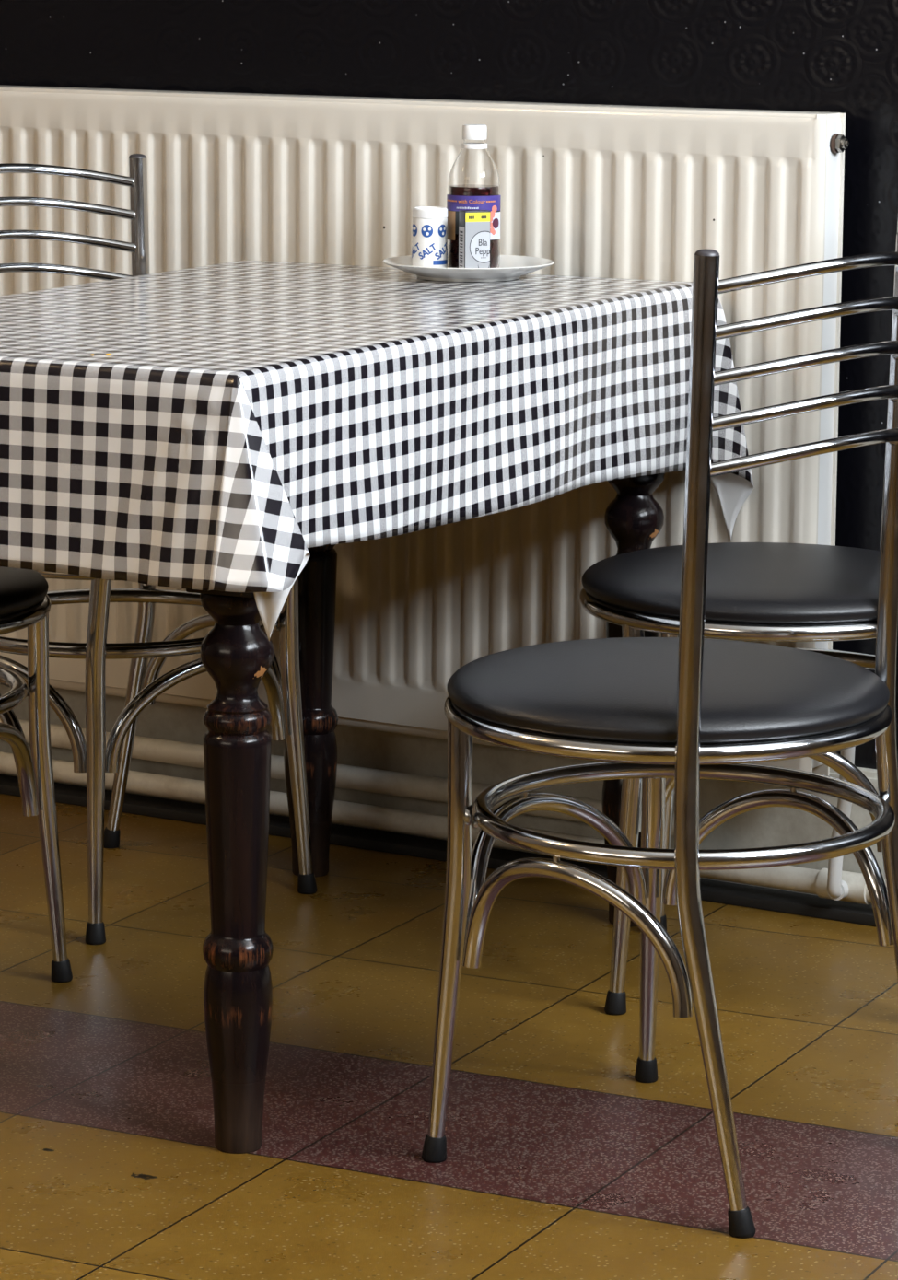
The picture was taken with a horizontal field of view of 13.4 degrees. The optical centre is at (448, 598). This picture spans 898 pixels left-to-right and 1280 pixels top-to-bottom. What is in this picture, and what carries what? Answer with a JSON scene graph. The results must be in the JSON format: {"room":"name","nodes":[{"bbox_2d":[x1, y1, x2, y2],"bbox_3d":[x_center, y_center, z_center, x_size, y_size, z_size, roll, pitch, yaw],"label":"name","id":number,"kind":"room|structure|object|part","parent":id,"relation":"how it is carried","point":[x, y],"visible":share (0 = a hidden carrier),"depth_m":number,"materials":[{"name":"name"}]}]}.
{"room":"restaurant","nodes":[
{"label":"restaurant","id":0,"kind":"room"},
{"bbox_2d":[0,793,897,1279],"bbox_3d":[-1.476,0.765,2.474,6.000,0.060,6.200,6,11,31],"label":"floor","id":1,"kind":"structure","parent":0,"point":[560,1164],"depth_m":3.89,"materials":[{"name":"tile"}]},
{"bbox_2d":[0,566,72,982],"bbox_3d":[-0.651,-0.002,4.159,0.451,0.890,0.439,7,12,34],"label":"chair","id":2,"kind":"object","parent":1,"relation":"on","point":[25,602],"visible":0.97,"depth_m":4.22,"materials":[{"name":"silver metal"}]},
{"bbox_3d":[-0.646,-0.016,4.153,0.420,0.034,0.420,7,12,34],"label":"seat","id":3,"kind":"part","parent":2,"relation":"part of","materials":[{"name":"black leather"}]},
{"bbox_3d":[-0.448,0.211,4.245,0.034,0.415,0.041,7,12,34],"label":"leg","id":4,"kind":"part","parent":2,"relation":"part of","materials":[{"name":"silver metal"}]},
{"bbox_2d":[0,153,317,944],"bbox_3d":[-0.397,-0.075,4.597,0.451,0.890,0.439,10,14,43],"label":"chair","id":5,"kind":"object","parent":1,"relation":"on","point":[95,758],"visible":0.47,"depth_m":4.64,"materials":[{"name":"silver metal"}]},
{"bbox_3d":[-0.521,-0.391,4.667,0.079,0.033,0.314,10,14,43],"label":"rail","id":6,"kind":"part","parent":5,"relation":"part of","materials":[{"name":"silver metal"}]},
{"bbox_3d":[-0.523,-0.511,4.648,0.079,0.033,0.314,10,14,43],"label":"rail","id":7,"kind":"part","parent":5,"relation":"part of","materials":[{"name":"silver metal"}]},
{"bbox_3d":[-0.522,-0.471,4.654,0.079,0.033,0.314,10,14,43],"label":"rail","id":8,"kind":"part","parent":5,"relation":"part of","materials":[{"name":"silver metal"}]},
{"bbox_3d":[-0.522,-0.431,4.661,0.079,0.033,0.314,10,14,43],"label":"rail","id":9,"kind":"part","parent":5,"relation":"part of","materials":[{"name":"silver metal"}]},
{"bbox_3d":[-0.407,0.180,4.428,0.034,0.415,0.041,10,14,43],"label":"leg","id":10,"kind":"part","parent":5,"relation":"part of","materials":[{"name":"silver metal"}]},
{"bbox_3d":[-0.402,-0.119,4.824,0.082,0.871,0.031,10,14,43],"label":"post","id":11,"kind":"part","parent":5,"relation":"part of","materials":[{"name":"silver metal"}]},
{"bbox_3d":[-0.189,0.143,4.651,0.034,0.415,0.041,10,14,43],"label":"leg","id":12,"kind":"part","parent":5,"relation":"part of","materials":[{"name":"silver metal"}]},
{"bbox_2d":[186,472,664,1153],"bbox_3d":[-0.219,0.062,4.192,0.599,0.759,1.080,5,11,26],"label":"dining table","id":13,"kind":"object","parent":1,"relation":"on","point":[237,653],"visible":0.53,"depth_m":3.65,"materials":[{"name":"black wood"}]},
{"bbox_3d":[-0.202,0.261,3.657,0.070,0.548,0.070,5,11,26],"label":"leg","id":14,"kind":"part","parent":13,"relation":"part of","materials":[{"name":"black wood"}]},
{"bbox_3d":[-0.171,0.074,4.740,0.070,0.548,0.070,5,11,26],"label":"leg","id":15,"kind":"part","parent":13,"relation":"part of","materials":[{"name":"black wood"}]},
{"bbox_2d":[0,260,753,641],"bbox_3d":[-0.246,-0.157,4.127,0.773,0.309,1.216,5,11,26],"label":"tablecloth","id":16,"kind":"object","parent":13,"relation":"on","point":[241,418],"visible":0.88,"depth_m":3.80,"materials":[{"name":"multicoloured fabric"}]},
{"bbox_2d":[382,255,554,281],"bbox_3d":[0.023,-0.389,4.511,0.203,0.020,0.203,6,11,31],"label":"plate","id":17,"kind":"object","parent":16,"relation":"on","point":[511,267],"visible":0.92,"depth_m":4.45,"materials":[{"name":"white ceramic"}]},
{"bbox_2d":[411,206,447,267],"bbox_3d":[-0.022,-0.422,4.495,0.042,0.076,0.042,6,11,31],"label":"salt shaker","id":18,"kind":"object","parent":17,"relation":"on","point":[429,248],"visible":0.98,"depth_m":4.48,"materials":[{"name":"white plastic"}]},
{"bbox_3d":[-0.022,-0.454,4.489,0.042,0.011,0.042,6,11,31],"label":"pot lid","id":19,"kind":"part","parent":18,"relation":"part of","materials":[{"name":"white plastic"}]},
{"bbox_2d":[446,124,500,267],"bbox_3d":[0.029,-0.472,4.508,0.064,0.172,0.064,6,11,31],"label":"vinegar bottle","id":20,"kind":"object","parent":17,"relation":"on","point":[473,178],"visible":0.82,"depth_m":4.49,"materials":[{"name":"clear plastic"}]},
{"bbox_2d":[489,205,497,234],"bbox_3d":[0.051,-0.444,4.490,0.015,0.035,0.001,-9,14,-43],"label":"picture","id":21,"kind":"object","parent":20,"relation":"on","point":[493,208],"depth_m":4.49,"materials":[{"name":"pink"}]},
{"bbox_2d":[489,211,500,236],"bbox_3d":[0.054,-0.440,4.497,0.003,0.028,0.025,6,11,31],"label":"picture","id":22,"kind":"object","parent":20,"relation":"on","point":[494,218],"depth_m":4.49},
{"bbox_2d":[492,218,499,228],"bbox_3d":[0.055,-0.441,4.495,0.001,0.012,0.013,6,11,31],"label":"picture","id":23,"kind":"object","parent":20,"relation":"on","point":[495,221],"depth_m":4.49,"materials":[{"name":"purple paper"}]},
{"bbox_2d":[458,209,490,267],"bbox_3d":[0.030,-0.415,4.463,0.033,0.075,0.020,-4,11,-22],"label":"box","id":24,"kind":"object","parent":17,"relation":"on","point":[473,225],"visible":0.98,"depth_m":4.45,"materials":[{"name":"white cardboard"}]},
{"bbox_2d":[458,226,464,267],"bbox_3d":[0.015,-0.407,4.459,0.001,0.054,0.017,-4,11,-22],"label":"print","id":25,"kind":"object","parent":24,"relation":"attached to","point":[460,228],"depth_m":4.46},
{"bbox_2d":[465,221,489,267],"bbox_3d":[0.033,-0.408,4.456,0.031,0.061,0.001,-4,11,-22],"label":"print","id":26,"kind":"object","parent":24,"relation":"attached to","point":[471,228],"depth_m":4.45},
{"bbox_3d":[0.215,0.116,4.512,0.070,0.548,0.070,5,11,26],"label":"leg","id":27,"kind":"part","parent":13,"relation":"part of","materials":[{"name":"black wood"}]},
{"bbox_2d":[421,232,897,1238],"bbox_3d":[0.213,0.096,3.630,0.451,0.890,0.439,8,13,39],"label":"chair","id":28,"kind":"object","parent":1,"relation":"on","point":[690,707],"visible":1,"depth_m":3.50,"materials":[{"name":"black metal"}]},
{"bbox_3d":[0.003,0.320,3.635,0.034,0.415,0.041,8,13,39],"label":"leg","id":29,"kind":"part","parent":28,"relation":"part of","materials":[{"name":"silver metal"}]},
{"bbox_3d":[0.203,0.280,3.875,0.034,0.415,0.041,8,13,39],"label":"leg","id":30,"kind":"part","parent":28,"relation":"part of","materials":[{"name":"silver metal"}]},
{"bbox_3d":[0.208,0.080,3.632,0.420,0.034,0.420,8,13,39],"label":"seat","id":31,"kind":"part","parent":28,"relation":"part of","materials":[{"name":"black leather"}]},
{"bbox_3d":[0.236,0.131,3.402,0.082,0.871,0.031,8,13,39],"label":"post","id":32,"kind":"part","parent":28,"relation":"part of","materials":[{"name":"silver metal"}]},
{"bbox_3d":[0.350,-0.138,3.477,0.079,0.033,0.314,8,13,39],"label":"rail","id":33,"kind":"part","parent":28,"relation":"part of","materials":[{"name":"silver metal"}]},
{"bbox_3d":[0.351,-0.178,3.469,0.079,0.033,0.314,8,13,39],"label":"rail","id":34,"kind":"part","parent":28,"relation":"part of","materials":[{"name":"silver metal"}]},
{"bbox_3d":[0.352,-0.217,3.462,0.079,0.033,0.314,8,13,39],"label":"rail","id":35,"kind":"part","parent":28,"relation":"part of","materials":[{"name":"silver metal"}]},
{"bbox_3d":[0.353,-0.257,3.454,0.079,0.033,0.314,8,13,39],"label":"rail","id":36,"kind":"part","parent":28,"relation":"part of","materials":[{"name":"silver metal"}]},
{"bbox_3d":[0.354,-0.297,3.446,0.079,0.033,0.314,8,13,39],"label":"rail","id":37,"kind":"part","parent":28,"relation":"part of","materials":[{"name":"silver metal"}]},
{"bbox_3d":[0.443,0.089,3.651,0.082,0.871,0.031,8,13,39],"label":"post","id":38,"kind":"part","parent":28,"relation":"part of","materials":[{"name":"silver metal"}]},
{"bbox_2d":[579,223,897,1015],"bbox_3d":[0.363,-0.008,4.237,0.451,0.890,0.439,2,10,10],"label":"chair","id":39,"kind":"object","parent":1,"relation":"on","point":[756,591],"visible":0.41,"depth_m":4.13,"materials":[{"name":"silver metal"}]},
{"bbox_3d":[0.195,0.232,4.148,0.034,0.415,0.041,2,10,10],"label":"leg","id":40,"kind":"part","parent":39,"relation":"part of","materials":[{"name":"silver metal"}]},
{"bbox_3d":[0.254,0.180,4.453,0.034,0.415,0.041,2,10,10],"label":"leg","id":41,"kind":"part","parent":39,"relation":"part of","materials":[{"name":"silver metal"}]},
{"bbox_3d":[0.357,-0.024,4.236,0.420,0.034,0.420,2,10,10],"label":"seat","id":42,"kind":"part","parent":39,"relation":"part of","materials":[{"name":"black leather"}]},
{"bbox_3d":[0.494,0.021,4.049,0.082,0.871,0.031,2,10,10],"label":"post","id":43,"kind":"part","parent":39,"relation":"part of","materials":[{"name":"silver metal"}]},
{"bbox_2d":[0,0,897,768],"bbox_3d":[0.093,-1.021,4.766,6.000,2.700,0.200,6,11,31],"label":"wall","id":44,"kind":"structure","parent":0,"point":[796,55],"depth_m":4.67,"materials":[{"name":"black paint"}]},
{"bbox_2d":[0,719,699,835],"bbox_3d":[-1.032,0.128,5.487,3.137,0.030,0.057,6,11,31],"label":"pipe","id":45,"kind":"object","parent":44,"relation":"attached to","point":[412,785],"visible":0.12,"depth_m":4.91,"materials":[{"name":"white metal"}]},
{"bbox_2d":[0,84,849,776],"bbox_3d":[-0.502,-0.275,5.053,2.331,0.794,0.068,6,11,31],"label":"radiator","id":46,"kind":"object","parent":44,"relation":"attached to","point":[622,192],"visible":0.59,"depth_m":4.71,"materials":[{"name":"beige metal"}]},
{"bbox_2d":[0,84,839,119],"bbox_3d":[-0.526,-0.664,5.001,2.265,0.008,0.058,6,11,31],"label":"grille","id":47,"kind":"object","parent":46,"relation":"attached to","point":[12,98],"depth_m":4.75,"materials":[{"name":"beige metal"}]},
{"bbox_3d":[0.437,-0.177,4.491,0.010,0.767,0.050,6,11,31],"label":"panel","id":48,"kind":"part","parent":46,"relation":"part of","materials":[{"name":"white metal"}]},
{"bbox_3d":[-0.512,-0.281,5.092,2.273,0.793,0.012,6,11,31],"label":"panel","id":49,"kind":"part","parent":46,"relation":"part of","materials":[{"name":"white metal"}]},
{"bbox_2d":[0,774,875,926],"bbox_3d":[0.008,0.323,4.872,5.600,0.014,0.054,6,11,31],"label":"trim","id":50,"kind":"structure","parent":44,"relation":"attached to","point":[773,900],"depth_m":4.88,"materials":[{"name":"black"}]},
{"bbox_2d":[0,684,884,895],"bbox_3d":[0.026,0.239,4.886,5.600,0.175,0.024,6,11,31],"label":"baseboard","id":51,"kind":"structure","parent":44,"relation":"attached to","point":[770,826],"depth_m":4.89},
{"bbox_2d":[0,746,885,905],"bbox_3d":[-0.003,0.207,4.832,5.580,0.213,0.063,6,11,31],"label":"pipe","id":52,"kind":"object","parent":44,"relation":"attached to","point":[834,883],"visible":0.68,"depth_m":4.87,"materials":[{"name":"white metal"}]}
]}

